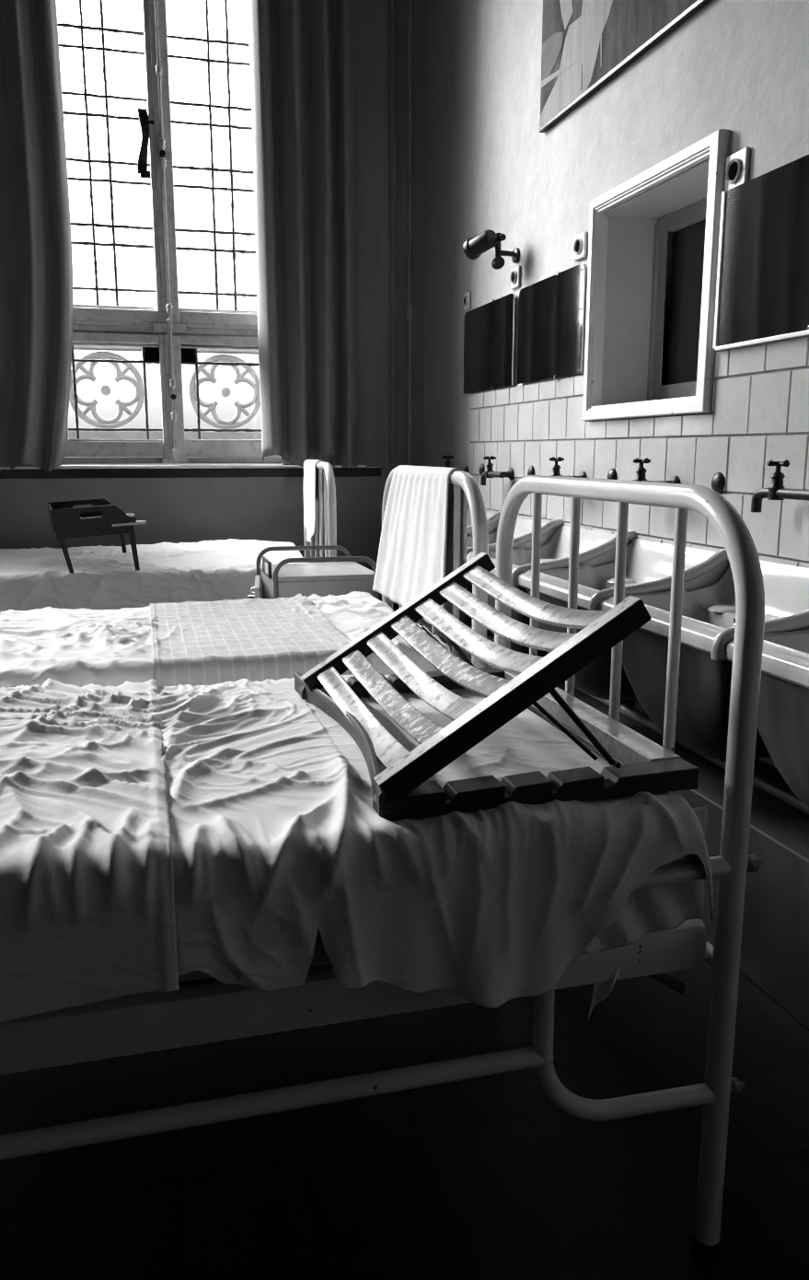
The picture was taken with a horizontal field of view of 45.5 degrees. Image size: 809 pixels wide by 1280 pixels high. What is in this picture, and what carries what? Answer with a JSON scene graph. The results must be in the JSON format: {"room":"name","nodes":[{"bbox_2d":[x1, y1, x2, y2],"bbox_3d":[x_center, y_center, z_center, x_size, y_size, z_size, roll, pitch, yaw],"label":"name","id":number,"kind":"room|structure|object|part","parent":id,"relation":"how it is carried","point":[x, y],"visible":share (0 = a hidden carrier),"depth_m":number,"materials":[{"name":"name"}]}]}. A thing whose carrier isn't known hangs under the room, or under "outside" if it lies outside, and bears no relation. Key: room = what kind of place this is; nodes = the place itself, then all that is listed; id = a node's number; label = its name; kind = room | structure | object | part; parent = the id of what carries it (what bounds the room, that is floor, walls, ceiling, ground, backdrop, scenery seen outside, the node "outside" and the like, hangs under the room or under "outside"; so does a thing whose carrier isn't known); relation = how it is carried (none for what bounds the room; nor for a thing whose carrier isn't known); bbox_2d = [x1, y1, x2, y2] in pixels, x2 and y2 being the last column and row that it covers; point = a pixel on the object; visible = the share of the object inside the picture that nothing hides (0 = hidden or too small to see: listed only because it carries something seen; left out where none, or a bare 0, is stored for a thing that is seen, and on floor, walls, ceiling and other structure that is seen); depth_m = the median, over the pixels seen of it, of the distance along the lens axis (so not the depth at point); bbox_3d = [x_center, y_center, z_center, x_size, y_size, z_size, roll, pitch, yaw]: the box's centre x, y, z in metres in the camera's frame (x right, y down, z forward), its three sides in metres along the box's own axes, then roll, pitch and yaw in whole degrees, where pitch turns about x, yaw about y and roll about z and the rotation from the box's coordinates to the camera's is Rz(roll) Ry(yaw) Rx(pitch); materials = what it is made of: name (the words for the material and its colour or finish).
{"room":"hospital room","nodes":[
{"label":"hospital room","id":0,"kind":"room"},
{"bbox_2d":[0,0,425,612],"bbox_3d":[-3.183,-2.100,4.485,6.750,4.700,0.240,-3,11,-15],"label":"wall","id":1,"kind":"structure","parent":0,"point":[175,510],"depth_m":5.20,"materials":[{"name":"paint"}]},
{"bbox_2d":[0,0,73,471],"bbox_3d":[-2.163,-2.502,4.454,1.109,3.400,0.175,-3,11,-15],"label":"curtain","id":2,"kind":"object","parent":1,"relation":"hanging from","point":[37,296],"visible":1,"depth_m":4.67,"materials":[{"name":"fabric"}]},
{"bbox_2d":[57,0,290,465],"bbox_3d":[-1.233,-2.499,4.884,1.280,3.180,0.180,-3,11,-15],"label":"window","id":3,"kind":"structure","parent":1,"relation":"in","point":[168,335],"depth_m":5.00,"materials":[{"name":"paint"}]},
{"bbox_2d":[137,108,153,178],"bbox_3d":[-1.297,-2.486,4.834,0.094,0.317,0.028,-3,11,-15],"label":"handle","id":4,"kind":"object","parent":3,"relation":"attached to","point":[142,162],"visible":1,"depth_m":4.83,"materials":[{"name":"black metal"}]},
{"bbox_3d":[-1.329,-1.510,5.083,0.083,0.081,0.004,-3,11,-15],"label":"dark corner pane","id":5,"kind":"part","parent":3,"relation":"part of","materials":[{"name":"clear glass"}]},
{"bbox_3d":[-1.213,-2.468,4.830,0.016,3.090,0.015,-3,11,-15],"label":"bolt rod","id":6,"kind":"part","parent":3,"relation":"part of","materials":[{"name":"paint"}]},
{"bbox_3d":[-1.244,-2.506,4.922,1.280,3.180,0.100,-3,11,-15],"label":"frame","id":7,"kind":"part","parent":3,"relation":"part of","materials":[{"name":"paint"}]},
{"bbox_3d":[-1.153,-1.520,5.130,0.083,0.081,0.004,-3,11,-15],"label":"dark corner pane","id":8,"kind":"part","parent":3,"relation":"part of","materials":[{"name":"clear glass"}]},
{"bbox_2d":[0,467,381,478],"bbox_3d":[-2.643,-0.812,4.748,5.200,0.047,0.021,-3,11,-15],"label":"trim","id":9,"kind":"structure","parent":1,"relation":"attached to","point":[65,473],"depth_m":5.11,"materials":[{"name":"black wood"}]},
{"bbox_2d":[0,465,381,469],"bbox_3d":[-2.649,-0.848,4.763,5.200,0.015,0.095,-3,11,-15],"label":"trim","id":10,"kind":"structure","parent":1,"relation":"attached to","point":[167,466],"depth_m":5.10,"materials":[{"name":"white paint"}]},
{"bbox_2d":[247,0,396,466],"bbox_3d":[-0.391,-2.596,4.896,0.769,3.385,0.223,-3,11,-15],"label":"curtain","id":11,"kind":"object","parent":1,"relation":"hanging from","point":[323,72],"visible":1,"depth_m":5.00,"materials":[{"name":"fabric"}]},
{"bbox_2d":[406,0,412,465],"bbox_3d":[0.027,-2.189,5.202,0.030,4.600,0.034,-3,11,-15],"label":"conduit pipe","id":12,"kind":"object","parent":1,"relation":"attached to","point":[409,308],"visible":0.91,"depth_m":5.22,"materials":[{"name":"grey metal"}]},
{"bbox_2d":[0,961,808,1279],"bbox_3d":[-2.030,0.930,1.496,7.150,0.100,7.947,-3,11,-15],"label":"floor","id":13,"kind":"structure","parent":0,"point":[482,1178],"depth_m":1.59,"materials":[{"name":"tile"}]},
{"bbox_2d":[247,545,379,600],"bbox_3d":[-0.367,0.048,3.713,0.485,0.780,0.448,-3,11,-15],"label":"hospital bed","id":14,"kind":"object","parent":13,"relation":"on","point":[283,579],"visible":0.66,"depth_m":3.50,"materials":[{"name":"metal"}]},
{"bbox_3d":[-0.557,-0.175,3.512,0.031,0.036,0.090,-2,11,-8],"label":"handle","id":15,"kind":"part","parent":14,"relation":"part of","materials":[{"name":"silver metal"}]},
{"bbox_3d":[-0.552,0.031,3.667,0.018,0.512,0.360,-2,11,-8],"label":"door","id":16,"kind":"part","parent":14,"relation":"part of","materials":[{"name":"paint"}]},
{"bbox_3d":[-0.400,-0.008,3.920,0.384,0.750,0.018,-3,11,-15],"label":"tube rail","id":17,"kind":"part","parent":14,"relation":"part of","materials":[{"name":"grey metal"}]},
{"bbox_3d":[-0.279,0.071,3.515,0.384,0.750,0.018,-3,11,-15],"label":"tube rail","id":18,"kind":"part","parent":14,"relation":"part of","materials":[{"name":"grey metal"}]},
{"bbox_2d":[303,461,337,562],"bbox_3d":[-1.361,-0.234,4.308,2.060,1.104,0.919,-2,11,-12],"label":"hospital bed","id":19,"kind":"object","parent":13,"relation":"on","point":[330,488],"visible":0.16,"depth_m":4.20,"materials":[{"name":"metal"}]},
{"bbox_2d":[303,459,324,542],"bbox_3d":[-0.432,-0.658,4.567,0.068,0.383,0.446,-2,11,-12],"label":"towel","id":20,"kind":"object","parent":19,"relation":"hanging from","point":[309,465],"visible":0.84,"depth_m":4.53,"materials":[{"name":"white fabric"}]},
{"bbox_2d":[0,475,765,1265],"bbox_3d":[-0.627,0.322,1.466,2.060,1.104,0.919,-3,11,-15],"label":"hospital bed","id":21,"kind":"object","parent":13,"relation":"on","point":[207,1010],"visible":0.48,"depth_m":1.25,"materials":[{"name":"metal"}]},
{"bbox_2d":[178,929,330,982],"bbox_3d":[-0.635,0.274,1.457,1.920,0.177,0.810,-3,11,-15],"label":"mattress","id":22,"kind":"object","parent":21,"relation":"on","point":[320,956],"visible":0.02,"depth_m":1.20,"materials":[{"name":"grey fabric"}]},
{"bbox_2d":[0,677,178,1022],"bbox_3d":[-0.955,0.279,1.341,1.215,0.238,0.927,-3,11,-15],"label":"sheet","id":23,"kind":"object","parent":22,"relation":"on","point":[87,901],"visible":1,"depth_m":1.07,"materials":[{"name":"fabric"}]},
{"bbox_3d":[-0.525,0.582,1.083,1.484,0.028,0.026,-3,11,-15],"label":"rail","id":24,"kind":"part","parent":21,"relation":"part of","materials":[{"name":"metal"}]},
{"bbox_3d":[-0.535,0.469,1.099,1.964,0.066,0.034,-3,11,-15],"label":"rail","id":25,"kind":"part","parent":21,"relation":"part of","materials":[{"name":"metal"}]},
{"bbox_2d":[153,674,713,1008],"bbox_3d":[-0.043,0.285,1.584,0.697,0.332,0.915,-3,11,-15],"label":"sheet","id":26,"kind":"object","parent":21,"relation":"on","point":[278,837],"visible":0.67,"depth_m":1.18,"materials":[{"name":"fabric"}]},
{"bbox_2d":[294,551,699,819],"bbox_3d":[0.093,0.019,1.531,0.439,0.260,0.683,-3,11,-15],"label":"slatted backrest","id":27,"kind":"object","parent":26,"relation":"on","point":[399,773],"visible":1,"depth_m":1.34,"materials":[{"name":"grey wood"}]},
{"bbox_3d":[-0.009,-0.033,1.753,0.357,0.240,0.029,-3,11,-15],"label":"panel rail","id":28,"kind":"part","parent":27,"relation":"part of","materials":[{"name":"black wood"}]},
{"bbox_3d":[0.018,0.079,1.827,0.436,0.030,0.045,-3,11,-15],"label":"rail","id":29,"kind":"part","parent":27,"relation":"part of","materials":[{"name":"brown wood"}]},
{"bbox_3d":[0.087,0.014,1.751,0.131,0.123,0.035,-6,12,-26],"label":"prop rod","id":30,"kind":"part","parent":27,"relation":"part of","materials":[{"name":"black metal"}]},
{"bbox_3d":[0.139,0.073,1.213,0.357,0.240,0.029,-3,11,-15],"label":"panel rail","id":31,"kind":"part","parent":27,"relation":"part of","materials":[{"name":"black wood"}]},
{"bbox_3d":[0.176,0.191,1.252,0.436,0.030,0.046,-3,11,-15],"label":"rail","id":32,"kind":"part","parent":27,"relation":"part of","materials":[{"name":"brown wood"}]},
{"bbox_3d":[0.214,0.105,1.282,0.135,0.123,0.020,0,11,2],"label":"prop rod","id":33,"kind":"part","parent":27,"relation":"part of","materials":[{"name":"black metal"}]},
{"bbox_3d":[0.286,0.124,1.590,0.047,0.030,0.560,-3,11,-15],"label":"head rail","id":34,"kind":"part","parent":27,"relation":"part of","materials":[{"name":"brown wood"}]},
{"bbox_3d":[0.327,0.273,1.718,0.036,1.104,0.910,-3,11,-15],"label":"headboard frame","id":35,"kind":"part","parent":21,"relation":"part of","materials":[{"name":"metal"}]},
{"bbox_2d":[581,806,708,1021],"bbox_3d":[0.272,0.369,1.281,0.264,0.293,0.036,-3,11,-15],"label":"sheet","id":36,"kind":"object","parent":21,"relation":"hanging from","point":[663,908],"visible":0.24,"depth_m":1.29,"materials":[{"name":"fabric"}]},
{"bbox_2d":[382,467,488,668],"bbox_3d":[-0.894,0.132,2.437,2.060,1.104,0.919,-3,11,-15],"label":"hospital bed","id":37,"kind":"object","parent":13,"relation":"on","point":[463,479],"visible":0.12,"depth_m":2.24,"materials":[{"name":"white metal"}]},
{"bbox_2d":[372,465,466,624],"bbox_3d":[0.025,-0.289,2.723,0.065,0.398,0.746,-3,11,-15],"label":"towel","id":38,"kind":"object","parent":37,"relation":"hanging from","point":[415,551],"visible":0.86,"depth_m":2.60,"materials":[{"name":"white fabric"}]},
{"bbox_3d":[-0.901,0.085,2.429,1.920,0.175,0.810,-3,11,-15],"label":"mattress","id":39,"kind":"object","parent":37,"relation":"on","visible":0},
{"bbox_2d":[0,591,451,687],"bbox_3d":[-0.896,0.107,2.420,1.895,0.313,0.900,-3,11,-15],"label":"sheet","id":40,"kind":"object","parent":39,"relation":"on","point":[80,647],"visible":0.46,"depth_m":2.27,"materials":[{"name":"fabric"}]},
{"bbox_2d":[149,593,353,686],"bbox_3d":[-0.428,0.002,2.524,0.452,0.140,0.900,-3,11,-15],"label":"cover","id":41,"kind":"object","parent":40,"relation":"on","point":[194,643],"visible":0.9,"depth_m":2.29,"materials":[{"name":"white fabric"}]},
{"bbox_2d":[444,517,564,638],"bbox_3d":[0.327,-0.254,3.933,0.437,0.510,0.570,-3,11,-15],"label":"washbasin","id":42,"kind":"object","parent":13,"relation":"on","point":[523,530],"visible":0.18,"depth_m":3.69,"materials":[{"name":"ceramic"}]},
{"bbox_2d":[466,517,546,547],"bbox_3d":[0.329,-0.364,3.929,0.412,0.240,0.537,-3,11,-15],"label":"basin","id":43,"kind":"object","parent":42,"relation":"in","point":[523,527],"depth_m":4.01,"materials":[{"name":"ceramic"}]},
{"bbox_2d":[466,525,638,657],"bbox_3d":[0.475,-0.148,3.392,0.437,0.510,0.570,-3,11,-15],"label":"washbasin","id":44,"kind":"object","parent":13,"relation":"on","point":[597,549],"visible":0.26,"depth_m":3.31,"materials":[{"name":"ceramic"}]},
{"bbox_2d":[466,525,616,575],"bbox_3d":[0.477,-0.258,3.388,0.412,0.240,0.537,-3,11,-15],"label":"basin","id":45,"kind":"object","parent":44,"relation":"in","point":[558,547],"depth_m":3.56,"materials":[{"name":"ceramic"}]},
{"bbox_2d":[420,618,808,1030],"bbox_3d":[0.770,0.475,2.652,0.302,0.350,4.850,-3,11,-15],"label":"wall","id":46,"kind":"structure","parent":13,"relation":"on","point":[775,944],"depth_m":2.08,"materials":[{"name":"grey tile"}]},
{"bbox_2d":[517,538,730,707],"bbox_3d":[0.624,-0.042,2.850,0.437,0.510,0.570,-3,11,-15],"label":"washbasin","id":47,"kind":"object","parent":13,"relation":"on","point":[649,564],"visible":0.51,"depth_m":2.78,"materials":[{"name":"ceramic"}]},
{"bbox_2d":[517,538,715,610],"bbox_3d":[0.626,-0.152,2.847,0.412,0.240,0.537,-3,11,-15],"label":"basin","id":48,"kind":"object","parent":47,"relation":"in","point":[646,561],"depth_m":2.95,"materials":[{"name":"ceramic"}]},
{"bbox_2d":[487,636,808,814],"bbox_3d":[0.780,0.286,2.591,0.031,0.032,4.800,-3,11,-15],"label":"drain pipe","id":49,"kind":"object","parent":13,"relation":"on","point":[767,785],"visible":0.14,"depth_m":2.32,"materials":[{"name":"grey metal"}]},
{"bbox_2d":[599,559,808,762],"bbox_3d":[0.772,0.064,2.309,0.437,0.510,0.570,-3,11,-15],"label":"washbasin","id":50,"kind":"object","parent":13,"relation":"on","point":[708,625],"visible":0.6,"depth_m":2.27,"materials":[{"name":"ceramic"}]},
{"bbox_2d":[599,559,808,653],"bbox_3d":[0.774,-0.046,2.306,0.412,0.240,0.537,-3,11,-15],"label":"basin","id":51,"kind":"object","parent":50,"relation":"in","point":[708,611],"depth_m":2.38,"materials":[{"name":"ceramic"}]},
{"bbox_2d":[725,628,808,807],"bbox_3d":[0.920,0.170,1.768,0.437,0.510,0.570,-3,11,-15],"label":"washbasin","id":52,"kind":"object","parent":13,"relation":"on","point":[784,705],"visible":0.82,"depth_m":1.84,"materials":[{"name":"ceramic"}]},
{"bbox_2d":[725,628,808,688],"bbox_3d":[0.922,0.059,1.765,0.412,0.240,0.537,-3,11,-15],"label":"basin","id":53,"kind":"object","parent":52,"relation":"in","point":[785,655],"depth_m":1.84,"materials":[{"name":"ceramic"}]},
{"bbox_2d":[423,0,808,767],"bbox_3d":[1.235,-1.589,1.873,0.400,4.700,7.897,-3,11,-15],"label":"wall","id":54,"kind":"structure","parent":0,"point":[741,67],"depth_m":3.76,"materials":[{"name":"paint"}]},
{"bbox_2d":[442,454,485,476],"bbox_3d":[0.269,-0.826,4.659,0.103,0.128,0.418,-3,11,-15],"label":"tap","id":55,"kind":"object","parent":54,"relation":"attached to","point":[482,469],"visible":0.41,"depth_m":4.71,"materials":[{"name":"black metal"}]},
{"bbox_3d":[0.214,-0.902,4.757,0.060,0.017,0.050,9,14,38],"label":"tap handle","id":56,"kind":"part","parent":55,"relation":"part of","materials":[{"name":"black metal"}]},
{"bbox_2d":[463,290,471,310],"bbox_3d":[0.295,-1.616,4.601,0.020,0.080,0.080,-3,11,-15],"label":"wall socket","id":57,"kind":"object","parent":54,"relation":"attached to","point":[467,297],"visible":1,"depth_m":4.58,"materials":[{"name":"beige plastic"}]},
{"bbox_2d":[466,508,501,535],"bbox_3d":[0.178,-0.360,4.474,0.437,0.510,0.570,-3,11,-15],"label":"washbasin","id":58,"kind":"object","parent":54,"relation":"attached to","point":[493,519],"visible":0.04,"depth_m":4.22,"materials":[{"name":"ceramic"}]},
{"bbox_2d":[466,508,493,526],"bbox_3d":[0.180,-0.470,4.470,0.412,0.240,0.537,-3,11,-15],"label":"basin","id":59,"kind":"object","parent":58,"relation":"in","point":[469,517],"depth_m":4.62,"materials":[{"name":"ceramic"}]},
{"bbox_2d":[464,293,514,393],"bbox_3d":[0.376,-1.319,4.346,0.024,0.385,0.640,-3,11,-15],"label":"wall mirror","id":60,"kind":"object","parent":54,"relation":"attached to","point":[489,329],"visible":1,"depth_m":4.30,"materials":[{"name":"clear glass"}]},
{"bbox_2d":[463,229,520,269],"bbox_3d":[0.359,-1.604,3.981,0.215,0.150,0.159,-3,11,-15],"label":"wall lamp","id":61,"kind":"object","parent":54,"relation":"attached to","point":[474,247],"visible":1,"depth_m":3.95,"materials":[{"name":"black metal"}]},
{"bbox_3d":[0.315,-1.626,3.969,0.084,0.103,0.143,-9,14,-38],"label":"lamp shade","id":62,"kind":"part","parent":61,"relation":"part of","materials":[{"name":"black metal"}]},
{"bbox_3d":[0.401,-1.604,3.967,0.123,0.125,0.075,-3,11,-15],"label":"arm","id":63,"kind":"part","parent":61,"relation":"part of","materials":[{"name":"black metal"}]},
{"bbox_3d":[0.458,-1.591,3.993,0.020,0.060,0.060,-3,11,-15],"label":"wall plate","id":64,"kind":"part","parent":61,"relation":"part of","materials":[{"name":"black metal"}]},
{"bbox_2d":[480,455,535,485],"bbox_3d":[0.425,-0.715,4.091,0.103,0.128,0.418,-3,11,-15],"label":"tap","id":65,"kind":"object","parent":54,"relation":"attached to","point":[489,472],"visible":0.95,"depth_m":4.15,"materials":[{"name":"black metal"}]},
{"bbox_3d":[0.370,-0.791,4.189,0.060,0.017,0.050,9,14,38],"label":"tap handle","id":66,"kind":"part","parent":65,"relation":"part of","materials":[{"name":"black metal"}]},
{"bbox_2d":[511,265,521,289],"bbox_3d":[0.458,-1.505,4.005,0.020,0.084,0.084,-3,11,-15],"label":"wall socket","id":67,"kind":"object","parent":54,"relation":"attached to","point":[516,274],"visible":1,"depth_m":3.98,"materials":[{"name":"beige plastic"}]},
{"bbox_2d":[517,263,586,383],"bbox_3d":[0.555,-1.192,3.694,0.024,0.385,0.615,-3,11,-15],"label":"wall mirror","id":68,"kind":"object","parent":54,"relation":"attached to","point":[552,309],"visible":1,"depth_m":3.65,"materials":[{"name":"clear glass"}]},
{"bbox_2d":[573,231,587,261],"bbox_3d":[0.619,-1.394,3.417,0.020,0.086,0.086,-3,11,-15],"label":"wall socket","id":69,"kind":"object","parent":54,"relation":"attached to","point":[581,239],"visible":1,"depth_m":3.40,"materials":[{"name":"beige plastic"}]},
{"bbox_2d":[549,456,617,479],"bbox_3d":[0.609,-0.583,3.418,0.103,0.128,0.418,-3,11,-15],"label":"tap","id":70,"kind":"object","parent":54,"relation":"attached to","point":[612,473],"visible":0.48,"depth_m":3.47,"materials":[{"name":"black metal"}]},
{"bbox_3d":[0.554,-0.659,3.516,0.050,0.017,0.060,4,12,20],"label":"tap handle","id":71,"kind":"part","parent":70,"relation":"part of","materials":[{"name":"black metal"}]},
{"bbox_2d":[538,0,711,132],"bbox_3d":[0.802,-2.425,2.521,0.021,1.408,2.160,-3,11,-15],"label":"wall picture","id":72,"kind":"object","parent":54,"relation":"attached to","point":[587,43],"visible":1,"depth_m":3.24,"materials":[{"name":"grey paper"}]},
{"bbox_2d":[468,335,808,569],"bbox_3d":[0.879,-0.426,2.648,0.011,0.719,4.320,-3,11,-15],"label":"tile backsplash","id":73,"kind":"structure","parent":54,"relation":"attached to","point":[760,415],"depth_m":2.82,"materials":[{"name":"tile"}]},
{"bbox_2d":[582,128,730,420],"bbox_3d":[0.866,-1.070,3.018,0.281,0.729,0.777,-3,11,-15],"label":"window","id":74,"kind":"structure","parent":54,"relation":"in","point":[651,296],"depth_m":3.27,"materials":[{"name":"white paint"}]},
{"bbox_3d":[0.978,-1.077,3.066,0.040,0.639,0.670,-3,11,-15],"label":"sash","id":75,"kind":"part","parent":74,"relation":"part of","materials":[{"name":"white wood"}]},
{"bbox_3d":[0.986,-1.085,3.056,0.008,0.517,0.558,-3,11,-15],"label":"pane","id":76,"kind":"part","parent":74,"relation":"part of","materials":[{"name":"black glass"}]},
{"bbox_2d":[632,457,725,493],"bbox_3d":[0.773,-0.466,2.821,0.103,0.128,0.418,-3,11,-15],"label":"tap","id":77,"kind":"object","parent":54,"relation":"attached to","point":[718,482],"visible":0.54,"depth_m":2.86,"materials":[{"name":"black metal"}]},
{"bbox_3d":[0.718,-0.542,2.919,0.060,0.017,0.050,9,14,38],"label":"tap handle","id":78,"kind":"part","parent":77,"relation":"part of","materials":[{"name":"black metal"}]},
{"bbox_2d":[724,146,750,190],"bbox_3d":[0.865,-1.225,2.522,0.020,0.096,0.096,-3,11,-15],"label":"wall socket","id":79,"kind":"object","parent":54,"relation":"attached to","point":[738,163],"visible":0.96,"depth_m":2.50,"materials":[{"name":"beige plastic"}]},
{"bbox_2d":[712,154,808,350],"bbox_3d":[0.934,-0.934,2.305,0.026,0.413,0.629,-3,11,-15],"label":"wall mirror","id":80,"kind":"object","parent":54,"relation":"attached to","point":[762,285],"visible":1,"depth_m":2.41,"materials":[{"name":"clear glass"}]},
{"bbox_2d":[751,459,808,512],"bbox_3d":[0.945,-0.344,2.196,0.103,0.128,0.418,-3,11,-15],"label":"tap","id":81,"kind":"object","parent":54,"relation":"attached to","point":[776,491],"visible":1,"depth_m":2.29,"materials":[{"name":"black metal"}]},
{"bbox_3d":[0.889,-0.420,2.293,0.050,0.017,0.060,4,12,20],"label":"tap handle","id":82,"kind":"part","parent":81,"relation":"part of","materials":[{"name":"black metal"}]},
{"label":"outside","id":83,"kind":"structure","parent":0,"visible":0},
{"bbox_2d":[61,345,281,465],"bbox_3d":[-1.478,-0.876,5.910,4.152,1.950,0.100,-3,11,-15],"label":"window grille","id":84,"kind":"object","parent":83,"point":[138,384],"visible":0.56,"depth_m":5.78,"materials":[{"name":"white metal"}]},
{"bbox_3d":[-1.368,-0.265,4.301,1.920,0.142,0.875,-2,11,-12],"label":"mattress","id":85,"kind":"object","parent":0,"visible":0},
{"bbox_2d":[0,538,307,612],"bbox_3d":[-1.371,-0.234,4.297,1.902,0.339,0.968,-2,11,-12],"label":"sheet","id":86,"kind":"object","parent":85,"relation":"on","point":[104,577],"visible":0.74,"depth_m":3.97,"materials":[{"name":"fabric"}]},
{"bbox_2d":[46,498,146,573],"bbox_3d":[-1.306,-0.452,4.090,0.366,0.266,0.590,-4,12,-21],"label":"tray table","id":87,"kind":"object","parent":86,"relation":"on","point":[104,517],"visible":1,"depth_m":3.82,"materials":[{"name":"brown wood"}]},
{"bbox_3d":[-1.337,-0.346,3.802,0.057,0.168,0.022,-4,12,-21],"label":"leg","id":88,"kind":"part","parent":87,"relation":"part of","materials":[{"name":"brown wood"}]},
{"bbox_3d":[-1.431,-0.583,4.329,0.320,0.102,0.012,-4,12,-21],"label":"handle","id":89,"kind":"part","parent":87,"relation":"part of","materials":[{"name":"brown wood"}]},
{"bbox_3d":[-1.226,-0.480,3.807,0.320,0.102,0.012,-4,12,-21],"label":"handle","id":90,"kind":"part","parent":87,"relation":"part of","materials":[{"name":"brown wood"}]},
{"bbox_2d":[51,512,146,531],"bbox_3d":[-1.305,-0.501,4.083,0.361,0.032,0.586,-4,12,-21],"label":"tray","id":91,"kind":"object","parent":87,"relation":"on","point":[86,521],"depth_m":3.82,"materials":[{"name":"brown wood"}]},
{"bbox_3d":[-1.290,-0.479,4.391,0.038,0.167,0.022,-4,12,-21],"label":"leg","id":92,"kind":"part","parent":87,"relation":"part of","materials":[{"name":"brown wood"}]},
{"bbox_3d":[-1.093,-0.373,3.893,0.038,0.185,0.022,-4,12,-21],"label":"leg","id":93,"kind":"part","parent":87,"relation":"part of","materials":[{"name":"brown wood"}]}
]}

